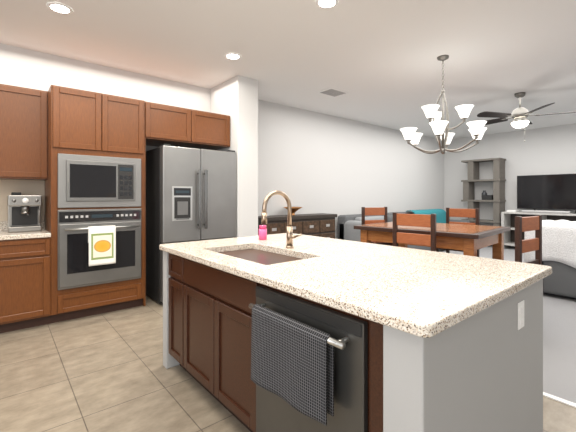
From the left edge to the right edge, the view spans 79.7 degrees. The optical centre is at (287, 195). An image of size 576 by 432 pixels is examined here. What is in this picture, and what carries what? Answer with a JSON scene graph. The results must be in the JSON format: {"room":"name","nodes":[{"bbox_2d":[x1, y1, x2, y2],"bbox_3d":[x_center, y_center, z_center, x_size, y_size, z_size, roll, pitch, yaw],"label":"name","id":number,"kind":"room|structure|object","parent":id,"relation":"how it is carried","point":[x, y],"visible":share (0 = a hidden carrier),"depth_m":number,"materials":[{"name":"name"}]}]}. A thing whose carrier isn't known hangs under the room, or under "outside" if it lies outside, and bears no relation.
{"room":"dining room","nodes":[
{"label":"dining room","id":0,"kind":"room"},
{"bbox_2d":[0,43,443,238],"bbox_3d":[-0.276,-0.165,6.059,12.650,2.900,0.150,0,0,-40],"label":"wall","id":1,"kind":"structure","parent":0,"point":[310,162],"depth_m":6.50,"materials":[{"name":"paint"}]},
{"bbox_2d":[0,220,43,231],"bbox_3d":[-3.845,0.315,2.961,2.879,0.100,0.020,0,0,-40],"label":"backsplash","id":2,"kind":"structure","parent":1,"relation":"attached to","point":[3,223],"depth_m":3.65,"materials":[{"name":"beige stone"}]},
{"bbox_2d":[0,84,47,179],"bbox_3d":[-2.835,-0.640,3.592,0.521,0.930,0.348,0,0,-40],"label":"upper cabinet","id":3,"kind":"object","parent":1,"relation":"attached to","point":[23,111],"depth_m":3.50,"materials":[{"name":"brown wood"}]},
{"bbox_2d":[148,102,195,147],"bbox_3d":[-1.618,-0.890,4.440,0.634,0.430,0.608,0,0,-40],"label":"upper cabinet","id":4,"kind":"object","parent":1,"relation":"attached to","point":[175,126],"depth_m":4.24,"materials":[{"name":"brown wood"}]},
{"bbox_2d":[192,110,229,149],"bbox_3d":[-1.223,-0.890,4.770,0.632,0.430,0.608,0,0,-40],"label":"upper cabinet","id":5,"kind":"object","parent":1,"relation":"attached to","point":[212,129],"depth_m":4.59,"materials":[{"name":"brown wood"}]},
{"bbox_2d":[210,75,257,237],"bbox_3d":[-0.795,-0.165,5.012,0.330,2.900,0.790,0,0,-40],"label":"pillar","id":6,"kind":"structure","parent":0,"point":[235,98],"depth_m":4.71,"materials":[{"name":"paint"}]},
{"bbox_2d":[0,295,575,431],"bbox_3d":[-0.420,1.315,0.659,5.200,0.060,7.950,0,0,-40],"label":"floor","id":7,"kind":"structure","parent":0,"point":[106,372],"depth_m":2.34,"materials":[{"name":"beige tile"}]},
{"bbox_2d":[0,236,47,332],"bbox_3d":[-2.742,0.845,3.480,0.523,0.880,0.638,0,0,-40],"label":"base cabinet","id":8,"kind":"object","parent":7,"relation":"on","point":[23,259],"depth_m":3.28,"materials":[{"name":"brown wood"}]},
{"bbox_2d":[0,228,47,239],"bbox_3d":[-3.644,0.385,2.720,2.879,0.040,0.648,0,0,-40],"label":"countertop","id":9,"kind":"structure","parent":8,"relation":"on","point":[8,235],"depth_m":3.35,"materials":[{"name":"beige stone"}]},
{"bbox_2d":[8,192,41,231],"bbox_3d":[-2.737,0.162,3.589,0.275,0.400,0.382,0,0,-40],"label":"espresso machine","id":10,"kind":"object","parent":9,"relation":"on","point":[24,213],"visible":1,"depth_m":3.54,"materials":[{"name":"silver metal"}]},
{"bbox_2d":[44,85,147,323],"bbox_3d":[-2.179,0.090,3.931,0.920,2.390,0.669,0,0,-40],"label":"tall cabinet","id":11,"kind":"object","parent":7,"relation":"on","point":[75,158],"depth_m":3.64,"materials":[{"name":"brown wood"}]},
{"bbox_2d":[57,208,141,290],"bbox_3d":[-1.966,0.540,3.669,0.800,0.800,0.107,0,0,-40],"label":"wall oven","id":12,"kind":"object","parent":11,"relation":"in","point":[96,247],"depth_m":3.62,"materials":[{"name":"metal"}]},
{"bbox_2d":[88,225,115,266],"bbox_3d":[-1.951,0.517,3.624,0.255,0.405,0.040,0,0,-40],"label":"oven towel","id":13,"kind":"object","parent":12,"relation":"hanging from","point":[101,238],"depth_m":3.61,"materials":[{"name":"white fabric"}]},
{"bbox_2d":[57,153,141,207],"bbox_3d":[-1.986,-0.152,3.692,0.800,0.545,0.045,0,0,-40],"label":"microwave","id":14,"kind":"object","parent":11,"relation":"in","point":[84,180],"depth_m":3.66,"materials":[{"name":"metal"}]},
{"bbox_2d":[146,144,235,303],"bbox_3d":[-1.285,0.340,4.553,0.990,1.890,0.825,0,0,-40],"label":"fridge","id":15,"kind":"object","parent":7,"relation":"on","point":[190,194],"visible":0.71,"depth_m":4.22,"materials":[{"name":"silver metal"}]},
{"bbox_2d":[162,250,542,431],"bbox_3d":[0.150,0.845,2.168,1.288,0.879,2.106,0,0,-40],"label":"kitchen island","id":16,"kind":"object","parent":7,"relation":"on","point":[288,331],"depth_m":1.38,"materials":[{"name":"brown wood"}]},
{"bbox_2d":[248,285,377,431],"bbox_3d":[0.054,0.860,1.426,0.147,0.850,0.644,0,0,-40],"label":"dishwasher","id":17,"kind":"object","parent":16,"relation":"in","point":[293,337],"depth_m":1.30,"materials":[{"name":"metal"}]},
{"bbox_2d":[250,303,333,425],"bbox_3d":[-0.004,0.658,1.391,0.054,0.338,0.460,0,0,-40],"label":"dish towel","id":18,"kind":"object","parent":17,"relation":"hanging from","point":[293,360],"depth_m":1.33,"materials":[{"name":"grey fabric"}]},
{"bbox_2d":[159,234,551,341],"bbox_3d":[0.200,0.385,2.201,1.290,0.040,2.140,0,0,-40],"label":"island countertop","id":19,"kind":"structure","parent":16,"relation":"on","point":[428,293],"depth_m":1.58,"materials":[{"name":"beige stone"}]},
{"bbox_2d":[223,246,298,261],"bbox_3d":[-0.194,0.504,2.243,0.440,0.222,0.770,0,0,-40],"label":"sink","id":20,"kind":"object","parent":19,"relation":"in","point":[253,252],"depth_m":2.35,"materials":[{"name":"brown metal"}]},
{"bbox_2d":[258,225,266,239],"bbox_3d":[-0.211,0.304,2.887,0.068,0.118,0.068,0,0,-40],"label":"bottle","id":21,"kind":"object","parent":19,"relation":"on","point":[262,228],"depth_m":2.86,"materials":[{"name":"pink plastic"}]},
{"bbox_2d":[259,190,302,249],"bbox_3d":[-0.046,0.162,2.338,0.267,0.403,0.130,0,0,-40],"label":"faucet","id":22,"kind":"object","parent":19,"relation":"on","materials":[{"name":"brown metal"}]},
{"bbox_2d":[0,0,575,138],"bbox_3d":[2.322,-1.655,2.952,12.650,0.080,8.250,0,0,-40],"label":"ceiling","id":23,"kind":"structure","parent":0,"point":[379,62],"depth_m":3.78,"materials":[{"name":"paint"}]},
{"bbox_2d":[47,2,72,13],"bbox_3d":[-1.959,-1.609,2.964,0.190,0.009,0.190,0,0,-40],"label":"recessed light","id":24,"kind":"object","parent":23,"relation":"in","point":[60,8],"visible":1,"depth_m":2.95,"materials":[{"name":"white glass"}]},
{"bbox_2d":[225,53,240,59],"bbox_3d":[-0.634,-1.609,3.980,0.190,0.009,0.190,0,0,-40],"label":"recessed light","id":25,"kind":"object","parent":23,"relation":"in","point":[233,56],"visible":1,"depth_m":3.98,"materials":[{"name":"white glass"}]},
{"bbox_2d":[316,0,338,8],"bbox_3d":[0.325,-1.609,2.872,0.190,0.009,0.190,0,0,-40],"label":"recessed light","id":26,"kind":"object","parent":23,"relation":"in","point":[325,4],"visible":1,"depth_m":2.88,"materials":[{"name":"white glass"}]},
{"bbox_2d":[318,88,347,96],"bbox_3d":[0.699,-1.605,5.357,0.380,0.017,0.280,0,0,-40],"label":"ceiling vent","id":27,"kind":"object","parent":23,"relation":"in","point":[333,92],"visible":0.98,"depth_m":5.32,"materials":[{"name":"white metal"}]},
{"bbox_2d":[400,55,486,153],"bbox_3d":[1.801,-1.050,4.008,0.948,1.128,0.981,0,0,-40],"label":"chandelier","id":28,"kind":"object","parent":23,"relation":"hanging from","point":[477,129],"visible":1,"depth_m":3.93,"materials":[{"name":"white glass"}]},
{"bbox_2d":[477,92,575,141],"bbox_3d":[3.661,-1.233,5.476,1.433,0.762,1.440,0,0,-40],"label":"ceiling fan","id":29,"kind":"object","parent":23,"relation":"hanging from","point":[520,115],"visible":0.98,"depth_m":5.36,"materials":[{"name":"silver metal"}]},
{"bbox_2d":[440,245,575,407],"bbox_3d":[4.309,1.311,4.613,7.170,0.068,7.950,0,0,-40],"label":"rug","id":30,"kind":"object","parent":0,"point":[559,348],"depth_m":2.99,"materials":[{"name":"white carpet"}]},
{"bbox_2d":[258,213,336,238],"bbox_3d":[0.132,0.810,6.015,1.720,0.950,0.400,0,0,-40],"label":"console table","id":31,"kind":"object","parent":30,"relation":"on","point":[320,224],"visible":0.29,"depth_m":5.93,"materials":[{"name":"brown wood"}]},
{"bbox_2d":[284,207,301,214],"bbox_3d":[0.086,0.262,5.977,0.340,0.143,0.340,0,0,-40],"label":"copper bowl","id":32,"kind":"object","parent":31,"relation":"on","point":[294,209],"visible":0.79,"depth_m":5.89,"materials":[{"name":"brown metal"}]},
{"bbox_2d":[361,207,392,245],"bbox_3d":[1.445,0.730,5.345,0.460,1.110,0.435,0,0,-17],"label":"chair","id":33,"kind":"object","parent":30,"relation":"on","point":[374,211],"visible":0.27,"depth_m":5.50,"materials":[{"name":"brown wood"}]},
{"bbox_2d":[338,211,470,250],"bbox_3d":[2.853,0.835,7.906,4.080,0.900,0.950,0,0,-40],"label":"sofa","id":34,"kind":"object","parent":30,"relation":"on","point":[346,229],"depth_m":6.88,"materials":[{"name":"fabric"}]},
{"bbox_2d":[406,209,445,222],"bbox_3d":[3.463,0.561,8.564,1.501,0.449,0.288,0,0,-40],"label":"pillow","id":35,"kind":"object","parent":34,"relation":"on","point":[440,215],"visible":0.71,"depth_m":8.68,"materials":[{"name":"teal fabric"}]},
{"bbox_2d":[393,212,435,250],"bbox_3d":[1.426,0.730,3.669,0.435,1.110,0.460,0,0,-44],"label":"dining chair","id":36,"kind":"object","parent":30,"relation":"on","point":[420,220],"visible":0.35,"depth_m":3.50,"materials":[{"name":"brown wood"}]},
{"bbox_2d":[354,222,510,259],"bbox_3d":[1.766,0.828,4.279,1.200,0.914,1.450,0,0,-44],"label":"dining table","id":37,"kind":"object","parent":30,"relation":"on","point":[469,240],"visible":0.6,"depth_m":3.93,"materials":[{"name":"brown wood"}]},
{"bbox_2d":[436,208,479,256],"bbox_3d":[2.406,0.730,4.905,0.435,1.110,0.460,0,0,-44],"label":"dining chair","id":38,"kind":"object","parent":30,"relation":"on","point":[468,213],"visible":0.19,"depth_m":4.99,"materials":[{"name":"brown wood"}]},
{"bbox_2d":[461,158,505,225],"bbox_3d":[5.054,0.172,8.938,0.420,2.225,0.930,0,0,-40],"label":"shelf unit","id":39,"kind":"object","parent":30,"relation":"on","point":[497,197],"visible":0.75,"depth_m":8.69,"materials":[{"name":"grey wood"}]},
{"bbox_2d":[515,215,541,264],"bbox_3d":[2.038,0.730,3.239,0.460,1.110,0.435,0,0,-34],"label":"chair","id":40,"kind":"object","parent":30,"relation":"on","point":[530,223],"visible":0.35,"depth_m":3.05,"materials":[{"name":"brown wood"}]},
{"bbox_2d":[501,210,575,248],"bbox_3d":[6.103,0.807,7.651,0.480,0.955,2.310,0,0,-40],"label":"tv stand","id":41,"kind":"object","parent":30,"relation":"on","point":[507,218],"visible":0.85,"depth_m":8.24,"materials":[{"name":"white wood"}]},
{"bbox_2d":[517,174,575,213],"bbox_3d":[6.033,-0.054,7.821,0.230,0.872,1.460,0,0,-40],"label":"tv","id":42,"kind":"object","parent":41,"relation":"on","point":[551,192],"visible":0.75,"depth_m":7.90,"materials":[{"name":"black plastic"}]},
{"bbox_2d":[524,220,575,297],"bbox_3d":[4.234,0.792,3.916,1.020,0.985,2.376,0,0,-40],"label":"sofa","id":43,"kind":"object","parent":30,"relation":"on","point":[559,247],"visible":0.67,"depth_m":4.25,"materials":[{"name":"fabric"}]},
{"bbox_2d":[444,124,575,225],"bbox_3d":[7.117,-0.165,6.961,0.150,2.900,7.950,0,0,-40],"label":"wall","id":44,"kind":"structure","parent":0,"point":[546,151],"depth_m":8.68,"materials":[{"name":"paint"}]}
]}

